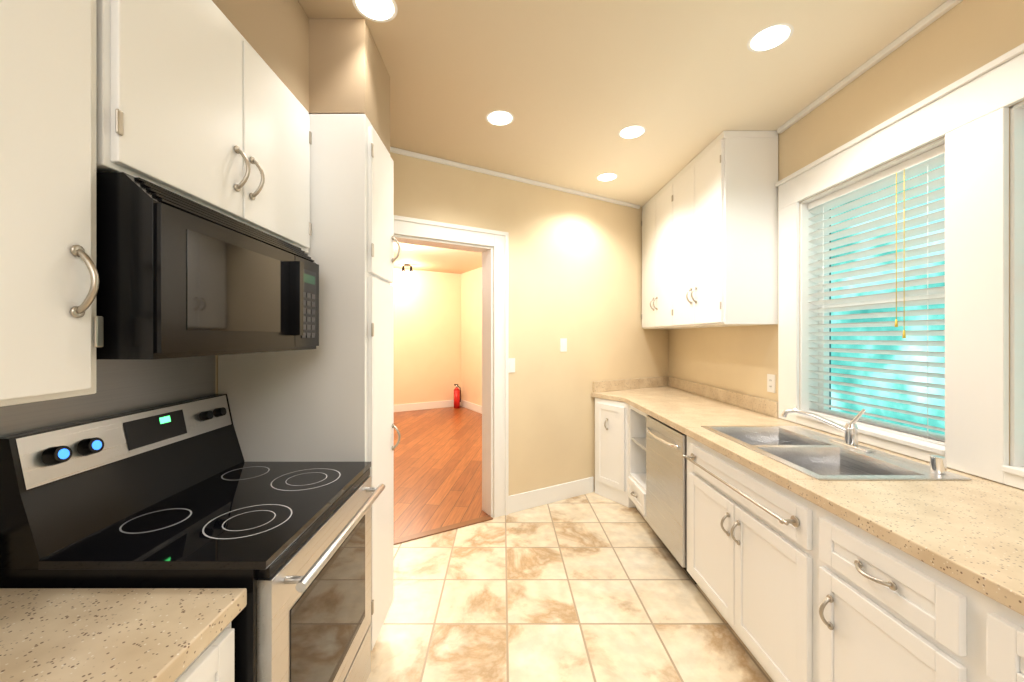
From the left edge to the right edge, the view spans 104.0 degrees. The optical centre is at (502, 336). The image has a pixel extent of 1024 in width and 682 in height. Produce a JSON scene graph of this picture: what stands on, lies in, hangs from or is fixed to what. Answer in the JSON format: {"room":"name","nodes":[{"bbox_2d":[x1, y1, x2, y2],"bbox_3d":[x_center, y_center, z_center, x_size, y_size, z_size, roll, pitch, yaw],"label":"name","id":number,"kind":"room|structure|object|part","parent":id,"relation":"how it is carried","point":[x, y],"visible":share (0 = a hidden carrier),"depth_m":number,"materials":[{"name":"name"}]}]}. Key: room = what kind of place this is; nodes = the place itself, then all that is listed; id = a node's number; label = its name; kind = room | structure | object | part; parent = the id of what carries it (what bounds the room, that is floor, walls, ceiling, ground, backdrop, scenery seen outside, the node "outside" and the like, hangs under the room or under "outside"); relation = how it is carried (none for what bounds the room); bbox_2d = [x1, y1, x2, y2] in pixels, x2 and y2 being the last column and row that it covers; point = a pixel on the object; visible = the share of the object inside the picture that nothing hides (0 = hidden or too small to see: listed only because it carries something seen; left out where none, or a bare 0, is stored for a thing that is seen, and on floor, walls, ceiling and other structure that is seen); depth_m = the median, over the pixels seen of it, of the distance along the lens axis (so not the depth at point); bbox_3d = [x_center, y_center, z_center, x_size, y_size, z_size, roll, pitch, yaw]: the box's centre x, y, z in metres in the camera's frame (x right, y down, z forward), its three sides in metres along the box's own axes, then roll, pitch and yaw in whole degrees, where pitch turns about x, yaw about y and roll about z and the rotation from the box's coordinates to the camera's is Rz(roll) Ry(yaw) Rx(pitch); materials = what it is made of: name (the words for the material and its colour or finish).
{"room":"kitchen","nodes":[
{"label":"kitchen","id":0,"kind":"room"},
{"bbox_2d":[215,355,217,393],"bbox_3d":[-1.245,0.060,0.387,0.150,2.720,4.674,0,0,0],"label":"wall","id":1,"kind":"structure","parent":0,"point":[216,374],"depth_m":1.63,"materials":[{"name":"paint"}]},
{"bbox_2d":[0,0,103,406],"bbox_3d":[-0.947,-0.402,-0.508,0.436,1.024,2.573,0,0,0],"label":"wall cabinet","id":2,"kind":"object","parent":1,"relation":"attached to","point":[51,331],"visible":1,"depth_m":0.68,"materials":[{"name":"white wood"}]},
{"bbox_2d":[0,356,214,436],"bbox_3d":[-1.168,0.274,-0.084,0.004,0.452,3.412,0,0,0],"label":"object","id":3,"kind":"structure","parent":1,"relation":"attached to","point":[124,385],"depth_m":1.23,"materials":[{"name":"paint"}]},
{"bbox_2d":[96,0,311,252],"bbox_3d":[-0.947,-0.627,1.208,0.436,0.574,0.836,0,0,0],"label":"wall cabinet","id":4,"kind":"object","parent":1,"relation":"attached to","point":[197,101],"visible":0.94,"depth_m":1.02,"materials":[{"name":"white wood"}]},
{"bbox_2d":[96,172,318,358],"bbox_3d":[-0.910,-0.142,1.150,0.510,0.375,0.700,0,0,0],"label":"microwave","id":5,"kind":"object","parent":1,"relation":"attached to","point":[181,276],"visible":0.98,"depth_m":0.88,"materials":[{"name":"black plastic"}]},
{"bbox_2d":[212,0,389,152],"bbox_3d":[-0.867,-1.107,0.101,0.605,0.384,3.798,0,0,0],"label":"wall","id":6,"kind":"structure","parent":0,"point":[327,66],"depth_m":1.63,"materials":[{"name":"beige paint"}]},
{"bbox_2d":[390,268,460,404],"bbox_3d":[-3.633,0.060,6.743,6.650,2.720,0.170,0,0,-30],"label":"wall","id":7,"kind":"structure","parent":0,"point":[427,336],"depth_m":7.87,"materials":[{"name":"paint"}]},
{"bbox_2d":[394,399,481,413],"bbox_3d":[-2.457,1.350,6.287,7.675,0.140,3.900,0,0,0],"label":"baseboard","id":8,"kind":"structure","parent":7,"relation":"attached to","point":[434,405],"depth_m":7.81,"materials":[{"name":"white wood"}]},
{"bbox_2d":[461,267,481,405],"bbox_3d":[0.376,0.060,6.269,0.180,2.720,4.650,0,0,-30],"label":"wall","id":9,"kind":"structure","parent":0,"point":[471,336],"depth_m":7.80,"materials":[{"name":"paint"}]},
{"bbox_2d":[390,152,668,495],"bbox_3d":[0.246,0.060,3.423,3.850,2.720,0.140,0,0,-30],"label":"wall","id":10,"kind":"structure","parent":0,"point":[575,270],"depth_m":3.46,"materials":[{"name":"paint"}]},
{"bbox_2d":[394,515,492,544],"bbox_3d":[-0.466,1.416,2.928,0.860,0.008,0.065,0,0,-30],"label":"trim","id":11,"kind":"structure","parent":10,"relation":"attached to","point":[438,530],"depth_m":2.93,"materials":[{"name":"brown wood"}]},
{"bbox_2d":[394,215,508,517],"bbox_3d":[-0.500,0.292,2.986,1.150,2.255,0.190,0,0,-30],"label":"door frame","id":12,"kind":"structure","parent":10,"relation":"attached to","point":[495,379],"depth_m":3.16,"materials":[{"name":"white wood"}]},
{"bbox_2d":[509,358,514,372],"bbox_3d":[0.067,0.230,3.233,0.072,0.116,0.008,0,0,-30],"label":"light switch","id":13,"kind":"object","parent":10,"relation":"attached to","point":[511,365],"visible":0.75,"depth_m":3.23,"materials":[{"name":"white plastic"}]},
{"bbox_2d":[390,147,639,208],"bbox_3d":[0.116,-1.284,3.250,2.478,0.029,1.445,0,0,0],"label":"crown molding","id":14,"kind":"structure","parent":10,"relation":"attached to","point":[394,150],"depth_m":3.17,"materials":[{"name":"white wood"}]},
{"bbox_2d":[509,477,593,513],"bbox_3d":[0.431,1.350,3.439,0.915,0.140,0.015,0,0,-30],"label":"baseboard","id":15,"kind":"structure","parent":10,"relation":"attached to","point":[537,497],"depth_m":3.42,"materials":[{"name":"white wood"}]},
{"bbox_2d":[560,338,566,351],"bbox_3d":[0.531,0.070,3.501,0.072,0.116,0.008,0,0,-30],"label":"light switch","id":16,"kind":"object","parent":10,"relation":"attached to","point":[563,344],"visible":1,"depth_m":3.50,"materials":[{"name":"white plastic"}]},
{"bbox_2d":[367,406,773,681],"bbox_3d":[-2.283,1.470,3.240,8.545,0.100,10.479,0,0,0],"label":"floor","id":17,"kind":"structure","parent":0,"point":[592,587],"depth_m":2.21,"materials":[{"name":"tile"}]},
{"bbox_2d":[0,394,384,681],"bbox_3d":[-0.810,0.825,1.264,0.690,1.190,0.721,0,0,0],"label":"range","id":18,"kind":"object","parent":17,"relation":"on","point":[181,494],"visible":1,"depth_m":1.07,"materials":[{"name":"black metal"}]},
{"bbox_2d":[174,622,234,681],"bbox_3d":[-0.870,1.008,0.649,0.589,0.824,0.457,0,0,0],"label":"base cabinet","id":19,"kind":"object","parent":17,"relation":"on","point":[214,661],"visible":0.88,"depth_m":0.78,"materials":[{"name":"white wood"}]},
{"bbox_2d":[0,588,246,681],"bbox_3d":[-0.865,0.525,-0.455,0.600,0.138,2.680,0,0,0],"label":"countertop","id":20,"kind":"structure","parent":19,"relation":"on","point":[109,634],"depth_m":0.76,"materials":[{"name":"stone"}]},
{"bbox_2d":[218,114,400,650],"bbox_3d":[-0.833,0.255,1.816,0.664,2.331,0.368,0,0,0],"label":"tall cabinet","id":21,"kind":"object","parent":17,"relation":"on","point":[330,398],"visible":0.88,"depth_m":1.63,"materials":[{"name":"white wood"}]},
{"bbox_2d":[454,384,460,408],"bbox_3d":[-0.913,1.183,8.001,0.146,0.475,0.124,0,0,0],"label":"fire extinguisher","id":22,"kind":"object","parent":17,"relation":"on","point":[457,395],"visible":1,"depth_m":7.95,"materials":[{"name":"red metal"}]},
{"bbox_2d":[595,398,635,506],"bbox_3d":[1.285,0.986,3.759,0.900,0.868,0.860,0,0,0],"label":"base cabinet","id":23,"kind":"object","parent":17,"relation":"on","point":[611,448],"visible":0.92,"depth_m":3.45,"materials":[{"name":"white wood"}]},
{"bbox_2d":[628,405,647,519],"bbox_3d":[1.363,0.986,3.103,0.744,0.868,0.435,0,0,0],"label":"base cabinet","id":24,"kind":"object","parent":17,"relation":"on","point":[637,463],"visible":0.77,"depth_m":3.29,"materials":[{"name":"white wood"}]},
{"bbox_2d":[646,415,696,583],"bbox_3d":[1.330,0.989,2.580,0.710,0.862,0.590,0,0,0],"label":"dishwasher","id":25,"kind":"object","parent":17,"relation":"on","point":[666,486],"visible":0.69,"depth_m":2.49,"materials":[{"name":"silver metal"}]},
{"bbox_2d":[683,436,802,681],"bbox_3d":[1.381,0.986,1.802,0.709,0.868,0.953,0,0,0],"label":"base cabinet","id":26,"kind":"object","parent":17,"relation":"on","point":[794,587],"depth_m":1.67,"materials":[{"name":"white wood"}]},
{"bbox_2d":[803,498,958,681],"bbox_3d":[1.381,0.986,1.101,0.709,0.868,0.450,0,0,0],"label":"base cabinet","id":27,"kind":"object","parent":17,"relation":"on","point":[873,611],"depth_m":1.12,"materials":[{"name":"white wood"}]},
{"bbox_2d":[591,376,1023,615],"bbox_3d":[1.271,0.508,1.199,0.928,0.367,5.987,0,0,0],"label":"countertop","id":28,"kind":"structure","parent":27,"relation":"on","point":[935,512],"depth_m":1.42,"materials":[{"name":"stone"}]},
{"bbox_2d":[700,408,971,524],"bbox_3d":[1.390,0.508,1.840,0.544,0.367,0.844,0,0,0],"label":"sink","id":29,"kind":"object","parent":28,"relation":"in","point":[819,457],"depth_m":1.81,"materials":[{"name":"silver metal"}]},
{"bbox_2d":[959,581,1023,681],"bbox_3d":[1.381,0.986,0.650,0.709,0.868,0.451,0,0,0],"label":"base cabinet","id":30,"kind":"object","parent":17,"relation":"on","point":[991,634],"depth_m":0.86,"materials":[{"name":"white wood"}]},
{"bbox_2d":[298,0,946,273],"bbox_3d":[-2.283,-1.350,3.240,8.545,0.100,10.479,0,0,0],"label":"ceiling","id":31,"kind":"structure","parent":0,"point":[574,87],"depth_m":1.99,"materials":[{"name":"paint"}]},
{"bbox_2d":[352,0,397,21],"bbox_3d":[-0.500,-1.297,1.566,0.170,0.002,0.170,0,0,0],"label":"recessed light","id":32,"kind":"object","parent":31,"relation":"in","point":[380,10],"visible":1,"depth_m":1.58,"materials":[{"name":"white"}]},
{"bbox_2d":[402,264,412,271],"bbox_3d":[-1.717,-1.234,7.174,0.200,0.130,0.120,0,0,0],"label":"ceiling light","id":33,"kind":"object","parent":31,"relation":"attached to","point":[407,265],"depth_m":7.15,"materials":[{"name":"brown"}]},
{"bbox_2d":[486,110,513,125],"bbox_3d":[-0.018,-1.297,2.374,0.170,0.002,0.170,0,0,0],"label":"recessed light","id":34,"kind":"object","parent":31,"relation":"in","point":[499,118],"visible":1,"depth_m":2.37,"materials":[{"name":"white"}]},
{"bbox_2d":[596,173,617,180],"bbox_3d":[0.845,-1.297,3.250,0.170,0.002,0.170,0,0,0],"label":"recessed light","id":35,"kind":"object","parent":31,"relation":"in","point":[607,177],"visible":1,"depth_m":3.25,"materials":[{"name":"white"}]},
{"bbox_2d":[618,125,645,138],"bbox_3d":[0.818,-1.297,2.537,0.170,0.002,0.170,0,0,0],"label":"recessed light","id":36,"kind":"object","parent":31,"relation":"in","point":[633,131],"visible":1,"depth_m":2.54,"materials":[{"name":"white"}]},
{"bbox_2d":[747,23,793,51],"bbox_3d":[1.160,-1.297,1.739,0.170,0.002,0.170,0,0,0],"label":"recessed light","id":37,"kind":"object","parent":31,"relation":"in","point":[771,38],"visible":1,"depth_m":1.73,"materials":[{"name":"white"}]},
{"bbox_2d":[669,0,1023,469],"bbox_3d":[1.815,0.060,1.252,0.150,2.720,6.405,0,0,0],"label":"wall","id":38,"kind":"structure","parent":0,"point":[963,38],"depth_m":1.95,"materials":[{"name":"paint"}]},
{"bbox_2d":[641,197,652,328],"bbox_3d":[1.558,-0.690,3.800,0.354,1.220,0.361,0,0,0],"label":"upper cabinet","id":39,"kind":"object","parent":38,"relation":"attached to","point":[647,210],"depth_m":3.82,"materials":[{"name":"white wood"}]},
{"bbox_2d":[653,182,668,328],"bbox_3d":[1.558,-0.690,3.438,0.354,1.220,0.363,0,0,0],"label":"upper cabinet","id":40,"kind":"object","parent":38,"relation":"attached to","point":[661,199],"depth_m":3.49,"materials":[{"name":"white wood"}]},
{"bbox_2d":[593,376,779,417],"bbox_3d":[1.281,0.458,3.340,0.908,0.100,1.675,0,0,0],"label":"backsplash","id":41,"kind":"structure","parent":38,"relation":"attached to","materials":[{"name":"stone"}]},
{"bbox_2d":[669,164,708,328],"bbox_3d":[1.558,-0.690,3.074,0.354,1.220,0.364,0,0,0],"label":"upper cabinet","id":42,"kind":"object","parent":38,"relation":"attached to","point":[679,185],"depth_m":3.13,"materials":[{"name":"white wood"}]},
{"bbox_2d":[689,131,777,326],"bbox_3d":[1.558,-0.690,2.706,0.354,1.220,0.372,0,0,0],"label":"upper cabinet","id":43,"kind":"object","parent":38,"relation":"attached to","point":[709,223],"depth_m":2.52,"materials":[{"name":"white wood"}]},
{"bbox_2d":[767,374,774,392],"bbox_3d":[1.736,0.300,2.590,0.008,0.116,0.072,0,0,0],"label":"electrical outlet","id":44,"kind":"object","parent":38,"relation":"attached to","point":[770,382],"visible":1,"depth_m":2.59,"materials":[{"name":"white plastic"}]},
{"bbox_2d":[777,0,962,133],"bbox_3d":[1.726,-1.284,0.350,0.027,0.029,4.300,0,0,0],"label":"crown molding","id":45,"kind":"structure","parent":38,"relation":"attached to","point":[927,20],"depth_m":1.83,"materials":[{"name":"white wood"}]},
{"bbox_2d":[775,43,1023,489],"bbox_3d":[1.790,-0.230,1.469,0.169,1.470,2.078,0,0,0],"label":"window","id":46,"kind":"structure","parent":38,"relation":"in","point":[967,116],"depth_m":1.50,"materials":[{"name":"white wood"}]},
{"bbox_2d":[808,144,944,445],"bbox_3d":[1.790,-0.169,1.466,0.053,1.214,1.721,0,0,0],"label":"window blind","id":47,"kind":"object","parent":46,"relation":"attached to","point":[934,158],"visible":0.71,"depth_m":1.88,"materials":[{"name":"white plastic"}]},
{"bbox_3d":[1.857,-0.165,1.466,0.035,1.250,1.753,0,0,0],"label":"window right sash","id":48,"kind":"part","parent":46,"relation":"part of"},
{"label":"outside","id":49,"kind":"structure","parent":0,"visible":0},
{"bbox_2d":[829,165,944,434],"bbox_3d":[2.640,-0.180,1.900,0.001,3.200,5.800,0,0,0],"label":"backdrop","id":50,"kind":"structure","parent":49,"point":[917,409],"depth_m":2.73,"materials":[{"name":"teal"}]}
]}

